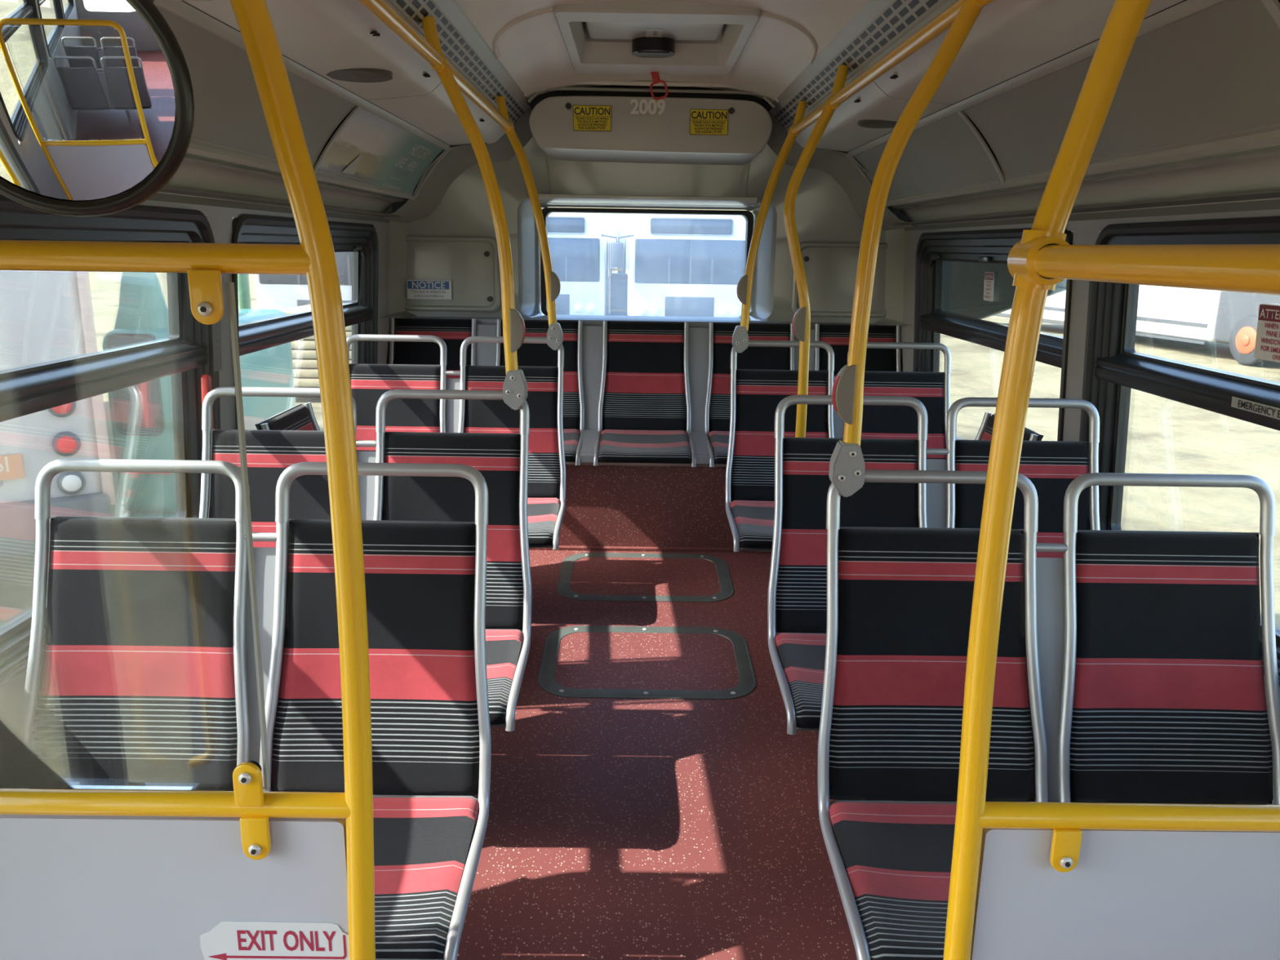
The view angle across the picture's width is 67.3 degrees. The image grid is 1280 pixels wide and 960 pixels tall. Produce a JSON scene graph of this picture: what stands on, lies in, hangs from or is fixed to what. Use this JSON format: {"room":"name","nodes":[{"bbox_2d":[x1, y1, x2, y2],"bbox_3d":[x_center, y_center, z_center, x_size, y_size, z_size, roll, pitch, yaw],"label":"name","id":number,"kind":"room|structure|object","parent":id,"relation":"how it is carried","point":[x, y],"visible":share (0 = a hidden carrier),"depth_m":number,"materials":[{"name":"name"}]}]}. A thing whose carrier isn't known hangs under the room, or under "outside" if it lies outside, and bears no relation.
{"room":"vehicle interior","nodes":[
{"label":"vehicle interior","id":0,"kind":"room"},
{"bbox_2d":[0,200,390,788],"bbox_3d":[-1.270,1.031,-0.320,0.212,2.110,11.300,1,14,0],"label":"wall","id":1,"kind":"structure","parent":0,"point":[220,219],"depth_m":2.76,"materials":[{"name":"grey plastic"}]},
{"bbox_2d":[0,193,220,688],"bbox_3d":[-1.226,-0.100,1.943,0.147,0.910,1.570,1,14,0],"label":"window","id":2,"kind":"structure","parent":1,"relation":"in","point":[107,365],"depth_m":2.17,"materials":[{"name":"clear glass"}]},
{"bbox_2d":[200,374,213,429],"bbox_3d":[-1.180,-0.208,2.623,0.027,0.160,0.033,1,14,0],"label":"handle","id":3,"kind":"object","parent":2,"relation":"attached to","point":[206,380],"visible":0.5,"depth_m":2.60,"materials":[{"name":"red plastic"}]},
{"bbox_2d":[212,320,222,372],"bbox_3d":[-1.171,-0.382,2.662,0.011,0.160,0.050,1,14,0],"label":"instruction sticker","id":4,"kind":"object","parent":2,"relation":"attached to","point":[217,354],"visible":0.88,"depth_m":2.66,"materials":[{"name":"grey plastic"}]},
{"bbox_2d":[155,4,356,167],"bbox_3d":[-0.925,-0.860,2.181,0.166,0.213,1.526,1,14,0],"label":"trim","id":5,"kind":"structure","parent":1,"relation":"attached to","point":[228,112],"depth_m":2.23,"materials":[{"name":"grey plastic"}]},
{"bbox_2d":[146,152,407,222],"bbox_3d":[-1.091,0.012,-0.772,0.123,0.098,10.500,1,14,0],"label":"trim","id":6,"kind":"structure","parent":1,"relation":"attached to","point":[195,171],"depth_m":2.74,"materials":[{"name":"white plastic"}]},
{"bbox_2d":[231,213,378,431],"bbox_3d":[-1.231,-0.501,3.595,0.147,0.910,1.570,1,14,0],"label":"window","id":7,"kind":"structure","parent":1,"relation":"in","point":[276,334],"depth_m":3.41,"materials":[{"name":"clear glass"}]},
{"bbox_2d":[313,106,361,174],"bbox_3d":[-0.925,-1.039,2.934,0.168,0.215,0.022,1,14,0],"label":"trim","id":8,"kind":"structure","parent":1,"relation":"attached to","point":[357,108],"depth_m":2.93,"materials":[{"name":"grey"}]},
{"bbox_2d":[316,107,443,194],"bbox_3d":[-0.929,-1.202,3.594,0.164,0.212,1.322,1,14,0],"label":"advertisement panel","id":9,"kind":"object","parent":1,"relation":"attached to","point":[371,148],"visible":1,"depth_m":3.44,"materials":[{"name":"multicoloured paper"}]},
{"bbox_2d":[342,154,361,174],"bbox_3d":[-0.975,-1.074,3.266,0.038,0.064,0.140,1,14,0],"label":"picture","id":10,"kind":"object","parent":9,"relation":"attached to","point":[351,164],"depth_m":3.26,"materials":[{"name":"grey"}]},
{"bbox_2d":[382,182,401,190],"bbox_3d":[-1.000,-1.182,3.875,0.007,0.014,0.296,1,14,0],"label":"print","id":11,"kind":"object","parent":9,"relation":"attached to","point":[398,185],"depth_m":3.90,"materials":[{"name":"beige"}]},
{"bbox_2d":[392,146,900,218],"bbox_3d":[0.024,-0.658,5.058,2.640,2.890,0.001,1,14,0],"label":"trim","id":12,"kind":"structure","parent":0,"point":[397,206],"depth_m":4.88,"materials":[{"name":"white"}]},
{"bbox_2d":[378,107,915,325],"bbox_3d":[0.036,-1.270,4.559,2.462,1.025,0.580,1,14,0],"label":"wall","id":13,"kind":"structure","parent":0,"point":[832,198],"depth_m":4.58,"materials":[{"name":"grey plastic"}]},
{"bbox_2d":[415,151,448,198],"bbox_3d":[-0.929,-1.369,4.294,0.168,0.215,0.022,1,14,0],"label":"trim","id":14,"kind":"structure","parent":13,"relation":"attached to","point":[446,152],"depth_m":4.29,"materials":[{"name":"grey metal"}]},
{"bbox_2d":[366,82,506,146],"bbox_3d":[-0.699,-1.361,3.578,0.261,0.098,1.392,1,14,0],"label":"trim","id":15,"kind":"structure","parent":13,"relation":"attached to","point":[433,113],"depth_m":3.38,"materials":[{"name":"grey plastic"}]},
{"bbox_2d":[384,0,513,124],"bbox_3d":[-0.546,-0.329,-0.854,0.011,0.020,10.500,1,14,0],"label":"trim","id":16,"kind":"structure","parent":13,"relation":"attached to","point":[388,2],"depth_m":2.74,"materials":[{"name":"grey"}]},
{"bbox_2d":[404,235,500,311],"bbox_3d":[-0.924,-0.999,4.658,0.486,0.357,0.041,1,14,0],"label":"trim","id":17,"kind":"structure","parent":13,"relation":"attached to","point":[471,264],"depth_m":4.64,"materials":[{"name":"beige plastic"}]},
{"bbox_2d":[406,280,451,299],"bbox_3d":[-1.020,-0.921,4.653,0.215,0.090,0.002,1,14,0],"label":"sticker","id":18,"kind":"object","parent":17,"relation":"attached to","point":[416,289],"visible":1,"depth_m":4.65,"materials":[{"name":"white paper"}]},
{"bbox_2d":[389,0,524,123],"bbox_3d":[-0.518,-0.361,-0.861,0.056,0.056,10.500,1,14,0],"label":"trim","id":19,"kind":"structure","parent":13,"relation":"attached to","point":[454,46],"depth_m":2.80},
{"bbox_2d":[433,0,530,111],"bbox_3d":[-0.478,-0.397,-0.870,0.043,0.032,10.500,1,14,0],"label":"trim","id":20,"kind":"structure","parent":13,"relation":"attached to","point":[451,8],"depth_m":2.91,"materials":[{"name":"grey plastic"}]},
{"bbox_2d":[412,314,876,329],"bbox_3d":[0.027,-0.794,4.827,2.450,0.035,0.345,1,14,0],"label":"trim","id":21,"kind":"structure","parent":13,"relation":"attached to","point":[588,320],"depth_m":4.70,"materials":[{"name":"grey metal"}]},
{"bbox_2d":[540,207,753,318],"bbox_3d":[0.031,-1.101,4.896,1.070,0.537,0.065,1,14,0],"label":"window","id":22,"kind":"structure","parent":13,"relation":"in","point":[748,216],"depth_m":4.81,"materials":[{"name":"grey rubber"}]},
{"bbox_2d":[537,193,757,206],"bbox_3d":[0.036,-1.349,4.625,1.040,0.042,0.135,1,14,0],"label":"trim","id":23,"kind":"structure","parent":13,"relation":"attached to","point":[543,197],"depth_m":4.57,"materials":[{"name":"white plastic"}]},
{"bbox_2d":[528,95,772,164],"bbox_3d":[0.044,-1.541,4.262,1.017,0.222,0.590,1,14,0],"label":"panel","id":24,"kind":"object","parent":13,"relation":"attached to","point":[645,130],"visible":0.97,"depth_m":3.99,"materials":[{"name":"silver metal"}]},
{"bbox_2d":[573,105,611,131],"bbox_3d":[-0.198,-1.496,3.974,0.158,0.100,0.002,1,14,0],"label":"sticker","id":25,"kind":"object","parent":24,"relation":"attached to","point":[585,117],"visible":1,"depth_m":3.97,"materials":[{"name":"yellow"}]},
{"bbox_2d":[689,109,728,135],"bbox_3d":[0.285,-1.481,3.979,0.158,0.100,0.002,1,14,0],"label":"sticker","id":26,"kind":"object","parent":24,"relation":"attached to","point":[702,122],"visible":1,"depth_m":3.98,"materials":[{"name":"yellow"}]},
{"bbox_2d":[526,84,775,111],"bbox_3d":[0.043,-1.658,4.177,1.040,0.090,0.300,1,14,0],"label":"trim","id":27,"kind":"structure","parent":13,"relation":"attached to","point":[536,100],"depth_m":4.03,"materials":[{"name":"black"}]},
{"bbox_2d":[768,0,893,115],"bbox_3d":[0.595,-0.382,-0.863,0.043,0.032,10.500,1,14,0],"label":"trim","id":28,"kind":"structure","parent":13,"relation":"attached to","point":[872,9],"depth_m":2.85,"materials":[{"name":"grey plastic"}]},
{"bbox_2d":[791,241,887,317],"bbox_3d":[0.986,-0.972,4.670,0.486,0.357,0.041,1,14,0],"label":"panel","id":29,"kind":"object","parent":13,"relation":"attached to","point":[830,268],"depth_m":4.66,"materials":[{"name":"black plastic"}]},
{"bbox_2d":[773,0,945,128],"bbox_3d":[0.634,-0.345,-0.854,0.056,0.056,10.500,1,14,0],"label":"trim","id":30,"kind":"structure","parent":13,"relation":"attached to","point":[900,15],"depth_m":2.65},
{"bbox_2d":[848,157,871,187],"bbox_3d":[1.006,-1.343,4.307,0.168,0.215,0.022,1,14,0],"label":"trim","id":31,"kind":"structure","parent":13,"relation":"attached to","point":[850,158],"depth_m":4.29,"materials":[{"name":"grey metal"}]},
{"bbox_2d":[785,0,957,131],"bbox_3d":[0.661,-0.312,-0.846,0.011,0.020,10.500,1,14,0],"label":"trim","id":32,"kind":"structure","parent":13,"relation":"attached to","point":[945,4],"depth_m":2.47,"materials":[{"name":"grey"}]},
{"bbox_2d":[795,71,951,152],"bbox_3d":[0.786,-1.329,3.539,0.261,0.098,1.492,1,14,0],"label":"trim","id":33,"kind":"structure","parent":13,"relation":"attached to","point":[842,133],"depth_m":3.31,"materials":[{"name":"grey plastic"}]},
{"bbox_2d":[270,549,1035,959],"bbox_3d":[0.025,1.734,-0.170,2.600,0.712,11.250,1,14,0],"label":"floor","id":34,"kind":"structure","parent":0,"point":[618,828],"depth_m":2.45,"materials":[{"name":"red rubber"}]},
{"bbox_2d":[0,0,375,959],"bbox_3d":[-0.770,0.303,1.198,0.869,2.063,0.045,1,14,0],"label":"partition","id":35,"kind":"structure","parent":34,"relation":"on","point":[108,872],"depth_m":1.22,"materials":[{"name":"grey plastic"}]},
{"bbox_2d":[0,0,213,217],"bbox_3d":[-0.485,-0.420,0.870,0.180,0.354,0.277,10,16,34],"label":"convex mirror","id":36,"kind":"object","parent":35,"relation":"attached to","point":[97,104],"visible":1,"depth_m":0.85,"materials":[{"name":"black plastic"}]},
{"bbox_2d":[245,760,261,770],"bbox_3d":[-0.492,0.368,1.214,0.024,0.024,0.012,1,14,0],"label":"washer","id":37,"kind":"object","parent":35,"relation":"in","point":[250,765],"depth_m":1.20,"materials":[{"name":"black plastic"}]},
{"bbox_2d":[200,920,349,959],"bbox_3d":[-0.483,0.618,1.273,0.198,0.074,0.002,1,14,0],"label":"sticker","id":38,"kind":"object","parent":35,"relation":"attached to","point":[228,940],"visible":1,"depth_m":1.27,"materials":[{"name":"white"}]},
{"bbox_2d":[186,137,415,199],"bbox_3d":[-1.000,-0.035,-0.784,0.026,0.033,10.500,1,14,0],"label":"trim","id":39,"kind":"structure","parent":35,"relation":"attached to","point":[193,148],"depth_m":2.57,"materials":[{"name":"grey metal"}]},
{"bbox_2d":[153,0,451,151],"bbox_3d":[-0.831,-0.231,-0.831,0.030,0.020,10.500,1,14,0],"label":"trim","id":40,"kind":"structure","parent":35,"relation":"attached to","point":[180,9],"depth_m":2.36,"materials":[{"name":"grey"}]},
{"bbox_2d":[183,0,441,99],"bbox_3d":[-0.695,-1.013,2.144,0.261,0.098,1.542,1,14,0],"label":"trim","id":41,"kind":"structure","parent":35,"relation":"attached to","point":[324,37],"depth_m":2.18,"materials":[{"name":"grey plastic"}]},
{"bbox_2d":[182,0,449,191],"bbox_3d":[-0.786,-0.225,-0.803,0.524,0.382,10.550,1,14,0],"label":"trim","id":42,"kind":"structure","parent":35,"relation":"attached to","point":[344,119],"depth_m":2.95,"materials":[{"name":"black"}]},
{"bbox_2d":[326,68,392,82],"bbox_3d":[-0.739,-1.068,2.517,0.176,0.027,0.176,1,14,0],"label":"speaker","id":43,"kind":"object","parent":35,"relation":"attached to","point":[356,75],"visible":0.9,"depth_m":2.50},
{"bbox_2d":[358,0,514,132],"bbox_3d":[-0.505,-0.733,0.954,0.065,0.129,5.604,1,14,0],"label":"rail","id":44,"kind":"object","parent":35,"relation":"attached to","point":[430,50],"visible":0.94,"depth_m":2.36,"materials":[{"name":"yellow metal"}]},
{"bbox_2d":[13,458,491,959],"bbox_3d":[-0.747,0.532,1.731,0.925,1.035,0.590,1,14,0],"label":"seat","id":45,"kind":"object","parent":34,"relation":"on","point":[148,677],"visible":0.68,"depth_m":1.88,"materials":[{"name":"fabric"}]},
{"bbox_2d":[344,795,479,959],"bbox_3d":[-0.514,0.691,1.677,0.411,0.082,0.403,1,14,0],"label":"seat cushion","id":46,"kind":"object","parent":45,"relation":"on","point":[425,846],"depth_m":1.68,"materials":[{"name":"fabric"}]},
{"bbox_2d":[254,402,319,431],"bbox_3d":[-0.869,0.200,3.164,0.583,0.849,0.456,1,14,0],"label":"seat","id":47,"kind":"object","parent":34,"relation":"on","point":[301,416],"visible":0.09,"depth_m":3.11,"materials":[{"name":"fabric"}]},
{"bbox_2d":[199,386,532,731],"bbox_3d":[-0.749,0.322,2.451,0.925,1.035,0.590,1,14,0],"label":"seat","id":48,"kind":"object","parent":34,"relation":"on","point":[501,459],"visible":0.35,"depth_m":2.60,"materials":[{"name":"fabric"}]},
{"bbox_2d":[436,65,527,409],"bbox_3d":[-0.410,-0.619,2.501,0.220,0.875,0.048,1,14,0],"label":"pole","id":49,"kind":"object","parent":48,"relation":"attached to","point":[515,384],"visible":0.98,"depth_m":2.50,"materials":[{"name":"yellow metal"}]},
{"bbox_2d":[485,629,523,724],"bbox_3d":[-0.516,0.480,2.397,0.411,0.082,0.403,1,14,0],"label":"seat cushion","id":50,"kind":"object","parent":48,"relation":"on","point":[504,647],"depth_m":2.38,"materials":[{"name":"fabric"}]},
{"bbox_2d":[346,334,565,549],"bbox_3d":[-0.752,-0.023,3.686,0.925,1.003,0.590,1,14,0],"label":"seat","id":51,"kind":"object","parent":34,"relation":"on","point":[546,454],"visible":0.38,"depth_m":3.84,"materials":[{"name":"fabric"}]},
{"bbox_2d":[505,127,563,350],"bbox_3d":[-0.414,-0.936,3.752,0.220,0.850,0.048,1,14,0],"label":"pole","id":52,"kind":"object","parent":51,"relation":"attached to","point":[553,285],"visible":0.98,"depth_m":3.75,"materials":[{"name":"yellow metal"}]},
{"bbox_2d":[527,497,560,545],"bbox_3d":[-0.519,0.151,3.636,0.411,0.082,0.403,1,14,0],"label":"seat cushion","id":53,"kind":"object","parent":51,"relation":"on","point":[544,514],"depth_m":3.59,"materials":[{"name":"fabric"}]},
{"bbox_2d":[556,552,733,602],"bbox_3d":[0.021,0.401,4.036,0.720,0.029,0.530,1,14,0],"label":"floor hatch","id":54,"kind":"object","parent":34,"relation":"on","point":[583,576],"visible":1,"depth_m":4.01,"materials":[{"name":"metal"}]},
{"bbox_2d":[558,452,733,547],"bbox_3d":[0.017,0.002,4.735,2.460,0.460,0.900,1,14,0],"label":"step","id":55,"kind":"structure","parent":34,"relation":"on","point":[606,505],"depth_m":4.30,"materials":[{"name":"red rubber"}]},
{"bbox_2d":[388,318,901,466],"bbox_3d":[0.025,-0.414,4.444,2.500,0.597,0.593,1,14,0],"label":"bench","id":56,"kind":"object","parent":55,"relation":"on","point":[636,393],"visible":0.42,"depth_m":4.62,"materials":[{"name":"fabric"}]},
{"bbox_2d":[563,428,580,462],"bbox_3d":[-0.490,-0.163,4.408,0.411,0.082,0.403,1,14,0],"label":"seat cushion","id":57,"kind":"object","parent":56,"relation":"on","point":[571,437],"depth_m":4.35,"materials":[{"name":"fabric"}]},
{"bbox_2d":[598,429,691,463],"bbox_3d":[0.021,-0.156,4.412,0.411,0.082,0.403,1,14,0],"label":"seat cushion","id":58,"kind":"object","parent":56,"relation":"on","point":[615,446],"depth_m":4.36,"materials":[{"name":"fabric"}]},
{"bbox_2d":[708,431,729,464],"bbox_3d":[0.532,-0.149,4.415,0.411,0.082,0.403,1,14,0],"label":"seat cushion","id":59,"kind":"object","parent":56,"relation":"on","point":[718,441],"depth_m":4.35,"materials":[{"name":"fabric"}]},
{"bbox_2d":[537,625,756,699],"bbox_3d":[0.023,0.616,3.301,0.720,0.029,0.530,1,14,0],"label":"floor hatch","id":60,"kind":"object","parent":34,"relation":"on","point":[578,661],"visible":1,"depth_m":3.27,"materials":[{"name":"metal"}]},
{"bbox_2d":[783,104,835,437],"bbox_3d":[0.517,-0.278,3.155,0.149,1.820,0.070,1,14,0],"label":"pole","id":61,"kind":"object","parent":34,"relation":"on","point":[802,317],"visible":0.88,"depth_m":3.05,"materials":[{"name":"yellow metal"}]},
{"bbox_2d":[725,340,951,551],"bbox_3d":[0.800,-0.002,3.696,0.925,1.003,0.590,1,14,0],"label":"seat","id":62,"kind":"object","parent":34,"relation":"on","point":[756,395],"visible":0.42,"depth_m":3.85,"materials":[{"name":"fabric"}]},
{"bbox_2d":[730,500,774,548],"bbox_3d":[0.564,0.166,3.643,0.411,0.082,0.403,1,14,0],"label":"seat cushion","id":63,"kind":"object","parent":62,"relation":"on","point":[752,522],"depth_m":3.60,"materials":[{"name":"fabric"}]},
{"bbox_2d":[732,132,796,352],"bbox_3d":[0.486,-0.923,3.758,0.221,0.850,0.048,1,14,0],"label":"pole","id":64,"kind":"object","parent":62,"relation":"attached to","point":[744,290],"visible":0.98,"depth_m":3.76,"materials":[{"name":"yellow metal"}]},
{"bbox_2d":[767,395,1100,734],"bbox_3d":[0.803,0.343,2.461,0.925,1.035,0.590,1,14,0],"label":"seat","id":65,"kind":"object","parent":34,"relation":"on","point":[797,601],"visible":0.44,"depth_m":2.61,"materials":[{"name":"fabric"}]},
{"bbox_2d":[775,632,826,728],"bbox_3d":[0.567,0.495,2.404,0.411,0.082,0.403,1,14,0],"label":"seat cushion","id":66,"kind":"object","parent":65,"relation":"on","point":[800,657],"depth_m":2.39,"materials":[{"name":"fabric"}]},
{"bbox_2d":[974,412,1044,440],"bbox_3d":[0.918,0.224,3.176,0.583,0.849,0.456,1,14,0],"label":"seat","id":67,"kind":"object","parent":34,"relation":"on","point":[985,431],"visible":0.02,"depth_m":3.22,"materials":[{"name":"fabric"}]},
{"bbox_2d":[817,469,1279,959],"bbox_3d":[0.805,0.554,1.741,0.925,1.035,0.590,1,14,0],"label":"seat","id":68,"kind":"object","parent":34,"relation":"on","point":[1129,664],"visible":0.7,"depth_m":1.89,"materials":[{"name":"fabric"}]},
{"bbox_2d":[828,800,956,959],"bbox_3d":[0.569,0.706,1.684,0.411,0.082,0.403,1,14,0],"label":"seat cushion","id":69,"kind":"object","parent":68,"relation":"on","point":[893,858],"depth_m":1.69,"materials":[{"name":"fabric"}]},
{"bbox_2d":[828,0,982,497],"bbox_3d":[0.489,-0.413,1.793,0.226,0.914,0.048,1,14,0],"label":"pole","id":70,"kind":"object","parent":68,"relation":"attached to","point":[846,463],"visible":1,"depth_m":1.79,"materials":[{"name":"yellow metal"}]},
{"bbox_2d":[942,0,1279,959],"bbox_3d":[0.842,0.694,0.052,0.873,2.232,2.482,1,14,0],"label":"partition","id":71,"kind":"object","parent":34,"relation":"on","point":[1029,880],"depth_m":1.23,"materials":[{"name":"yellow metal"}]},
{"bbox_2d":[787,0,992,136],"bbox_3d":[0.608,-0.717,0.962,0.065,0.129,5.604,1,14,0],"label":"rail","id":72,"kind":"object","parent":71,"relation":"attached to","point":[943,21],"visible":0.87,"depth_m":2.33,"materials":[{"name":"yellow metal"}]},
{"bbox_2d":[885,123,1279,206],"bbox_3d":[1.106,-0.007,-0.770,0.026,0.033,10.500,1,14,0],"label":"trim","id":73,"kind":"structure","parent":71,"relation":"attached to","point":[1269,138],"depth_m":2.09,"materials":[{"name":"grey metal"}]},
{"bbox_2d":[455,0,869,102],"bbox_3d":[0.059,-0.444,-0.818,1.050,0.066,10.620,1,14,0],"label":"ceiling","id":74,"kind":"structure","parent":0,"point":[533,51],"depth_m":3.03,"materials":[{"name":"grey plastic"}]},
{"bbox_2d":[492,7,552,58],"bbox_3d":[-0.391,-1.349,2.897,0.099,0.065,0.511,-6,15,-26],"label":"trim","id":75,"kind":"structure","parent":74,"relation":"attached to","point":[495,44],"depth_m":2.78,"materials":[{"name":"grey plastic"}]},
{"bbox_2d":[524,80,777,102],"bbox_3d":[0.048,-1.594,3.935,1.060,0.074,0.018,1,14,0],"label":"trim","id":76,"kind":"structure","parent":74,"relation":"attached to","point":[606,82],"depth_m":3.92,"materials":[{"name":"grey plastic"}]},
{"bbox_2d":[552,1,761,75],"bbox_3d":[0.048,-1.472,3.121,0.600,0.132,0.980,1,14,0],"label":"roof hatch","id":77,"kind":"object","parent":74,"relation":"attached to","point":[627,37],"visible":0.94,"depth_m":3.19,"materials":[{"name":"grey plastic"}]},
{"bbox_2d":[649,71,668,100],"bbox_3d":[0.071,-1.485,3.571,0.070,0.139,0.009,1,14,0],"label":"ring","id":78,"kind":"object","parent":77,"relation":"hanging from","point":[655,75],"visible":0.92,"depth_m":3.57,"materials":[{"name":"red plastic"}]},
{"bbox_2d":[761,11,817,64],"bbox_3d":[0.485,-1.337,2.903,0.099,0.065,0.511,7,15,25],"label":"trim","id":79,"kind":"structure","parent":74,"relation":"attached to","point":[804,31],"depth_m":2.79,"materials":[{"name":"grey plastic"}]},
{"bbox_2d":[857,119,897,128],"bbox_3d":[0.843,-1.240,3.324,0.176,0.027,0.176,1,14,0],"label":"speaker","id":80,"kind":"object","parent":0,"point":[869,123],"visible":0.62,"depth_m":3.30},
{"bbox_2d":[873,0,1184,104],"bbox_3d":[0.790,-0.986,2.130,0.261,0.098,1.392,1,14,0],"label":"ceiling panel","id":81,"kind":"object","parent":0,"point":[1007,39],"depth_m":2.04,"materials":[{"name":"grey plastic"}]},
{"bbox_2d":[845,0,1227,157],"bbox_3d":[0.943,-0.206,-0.819,0.030,0.020,10.500,1,14,0],"label":"trim","id":82,"kind":"structure","parent":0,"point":[1185,9],"depth_m":2.17,"materials":[{"name":"grey"}]},
{"bbox_2d":[848,0,1279,174],"bbox_3d":[0.898,-0.201,-0.792,0.524,0.382,10.550,1,14,0],"label":"trim","id":83,"kind":"structure","parent":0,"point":[972,122],"depth_m":2.79,"materials":[{"name":"black"}]},
{"bbox_2d":[900,208,1279,804],"bbox_3d":[1.341,1.067,-0.302,0.212,2.110,11.300,1,14,0],"label":"wall","id":84,"kind":"structure","parent":0,"point":[1085,232],"depth_m":2.78,"materials":[{"name":"grey plastic"}]},
{"bbox_2d":[528,545,771,552],"bbox_3d":[0.015,0.311,4.331,2.440,0.012,0.030,1,14,0],"label":"trim","id":85,"kind":"structure","parent":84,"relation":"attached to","point":[560,547],"depth_m":4.32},
{"bbox_2d":[853,113,999,200],"bbox_3d":[1.012,-1.170,3.578,0.166,0.213,1.476,1,14,0],"label":"trim","id":86,"kind":"structure","parent":84,"relation":"attached to","point":[944,153],"depth_m":3.29,"materials":[{"name":"grey plastic"}]},
{"bbox_2d":[957,111,1004,183],"bbox_3d":[1.011,-0.989,2.849,0.168,0.215,0.022,1,14,0],"label":"trim","id":87,"kind":"structure","parent":84,"relation":"attached to","point":[961,113],"depth_m":2.84,"materials":[{"name":"grey metal"}]},
{"bbox_2d":[913,227,1073,440],"bbox_3d":[1.293,-0.467,3.611,0.147,0.910,1.570,1,14,0],"label":"window","id":88,"kind":"structure","parent":84,"relation":"in","point":[951,310],"depth_m":3.73,"materials":[{"name":"clear glass"}]},
{"bbox_2d":[983,271,994,301],"bbox_3d":[1.308,-0.725,3.605,0.008,0.105,0.100,1,14,0],"label":"instruction sticker","id":89,"kind":"object","parent":88,"relation":"attached to","point":[988,282],"visible":1,"depth_m":3.60,"materials":[{"name":"white paper"}]},
{"bbox_2d":[888,143,1279,231],"bbox_3d":[1.196,0.043,-0.758,0.123,0.098,10.500,1,14,0],"label":"trim","id":90,"kind":"structure","parent":84,"relation":"attached to","point":[1258,168],"depth_m":2.27,"materials":[{"name":"white plastic"}]},
{"bbox_2d":[963,0,1279,179],"bbox_3d":[1.016,-0.827,2.169,0.166,0.213,1.376,1,14,0],"label":"ceiling panel","id":91,"kind":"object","parent":84,"relation":"attached to","point":[1215,70],"depth_m":1.86,"materials":[{"name":"grey plastic"}]},
{"bbox_2d":[1079,216,1279,685],"bbox_3d":[1.298,-0.065,1.959,0.147,0.910,1.570,1,14,0],"label":"window","id":92,"kind":"structure","parent":84,"relation":"in","point":[1164,366],"depth_m":2.33,"materials":[{"name":"clear glass"}]},
{"bbox_2d":[1231,396,1279,419],"bbox_3d":[1.264,-0.142,1.946,0.004,0.022,0.220,1,14,0],"label":"decal","id":93,"kind":"object","parent":92,"relation":"attached to","point":[1237,402],"visible":1,"depth_m":1.97,"materials":[{"name":"beige plastic"}]},
{"bbox_2d":[1253,303,1279,362],"bbox_3d":[1.314,-0.298,1.969,0.009,0.115,0.160,1,14,0],"label":"instruction sticker","id":94,"kind":"object","parent":92,"relation":"attached to","point":[1267,347],"visible":1,"depth_m":2.01,"materials":[{"name":"white"}]},
{"bbox_2d":[1261,0,1279,28],"bbox_3d":[1.015,-0.658,1.489,0.168,0.215,0.022,1,14,0],"label":"trim","id":95,"kind":"structure","parent":84,"relation":"attached to","point":[1273,6],"depth_m":1.47,"materials":[{"name":"grey plastic"}]},
{"label":"outside","id":96,"kind":"structure","parent":0,"visible":0},
{"bbox_2d":[615,269,630,315],"bbox_3d":[-0.047,-2.557,19.961,160.000,0.220,160.000,1,14,0],"label":"ground","id":97,"kind":"structure","parent":96,"point":[627,271],"depth_m":53.23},
{"bbox_2d":[547,212,617,315],"bbox_3d":[-2.043,-5.524,25.583,3.280,2.950,10.660,1,14,0],"label":"bus","id":98,"kind":"object","parent":97,"relation":"on","point":[580,244],"visible":0.3,"depth_m":20.48,"materials":[{"name":"white paint"}]},
{"bbox_2d":[555,293,569,315],"bbox_3d":[-2.036,-3.755,20.698,1.040,0.500,0.050,1,14,0],"label":"grille","id":99,"kind":"object","parent":98,"relation":"attached to","point":[562,301],"depth_m":20.67,"materials":[{"name":"blue"}]},
{"bbox_2d":[601,234,617,266],"bbox_3d":[-0.600,-4.857,20.347,0.445,0.670,0.160,1,14,0],"label":"mirror","id":100,"kind":"object","parent":98,"relation":"attached to","point":[602,235],"depth_m":20.38,"materials":[{"name":"grey mirror"}]},
{"bbox_2d":[609,268,627,315],"bbox_3d":[-0.509,-4.200,22.946,0.410,1.670,0.620,1,14,0],"label":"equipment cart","id":101,"kind":"object","parent":97,"relation":"on","point":[619,282],"visible":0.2,"depth_m":22.60,"materials":[{"name":"grey"}]},
{"bbox_2d":[617,213,626,273],"bbox_3d":[-0.428,-7.075,23.492,0.200,7.000,0.200,1,14,0],"label":"light pole","id":102,"kind":"object","parent":97,"relation":"on","point":[621,217],"visible":0.02,"depth_m":23.65,"materials":[{"name":"white"}]},
{"bbox_2d":[612,213,746,317],"bbox_3d":[1.038,-5.387,25.214,3.280,2.950,10.660,1,14,0],"label":"bus","id":103,"kind":"object","parent":97,"relation":"on","point":[682,265],"visible":0.68,"depth_m":20.08,"materials":[{"name":"white paint"}]},
{"bbox_2d":[612,242,623,267],"bbox_3d":[-0.458,-4.675,19.969,0.240,0.500,0.140,1,14,0],"label":"mirror","id":104,"kind":"object","parent":103,"relation":"attached to","point":[617,247],"depth_m":19.90,"materials":[{"name":"blue mirror"}]},
{"bbox_2d":[664,296,714,316],"bbox_3d":[1.045,-3.618,20.329,1.040,0.500,0.050,1,14,0],"label":"grille","id":105,"kind":"object","parent":103,"relation":"attached to","point":[674,306],"depth_m":20.29,"materials":[{"name":"blue"}]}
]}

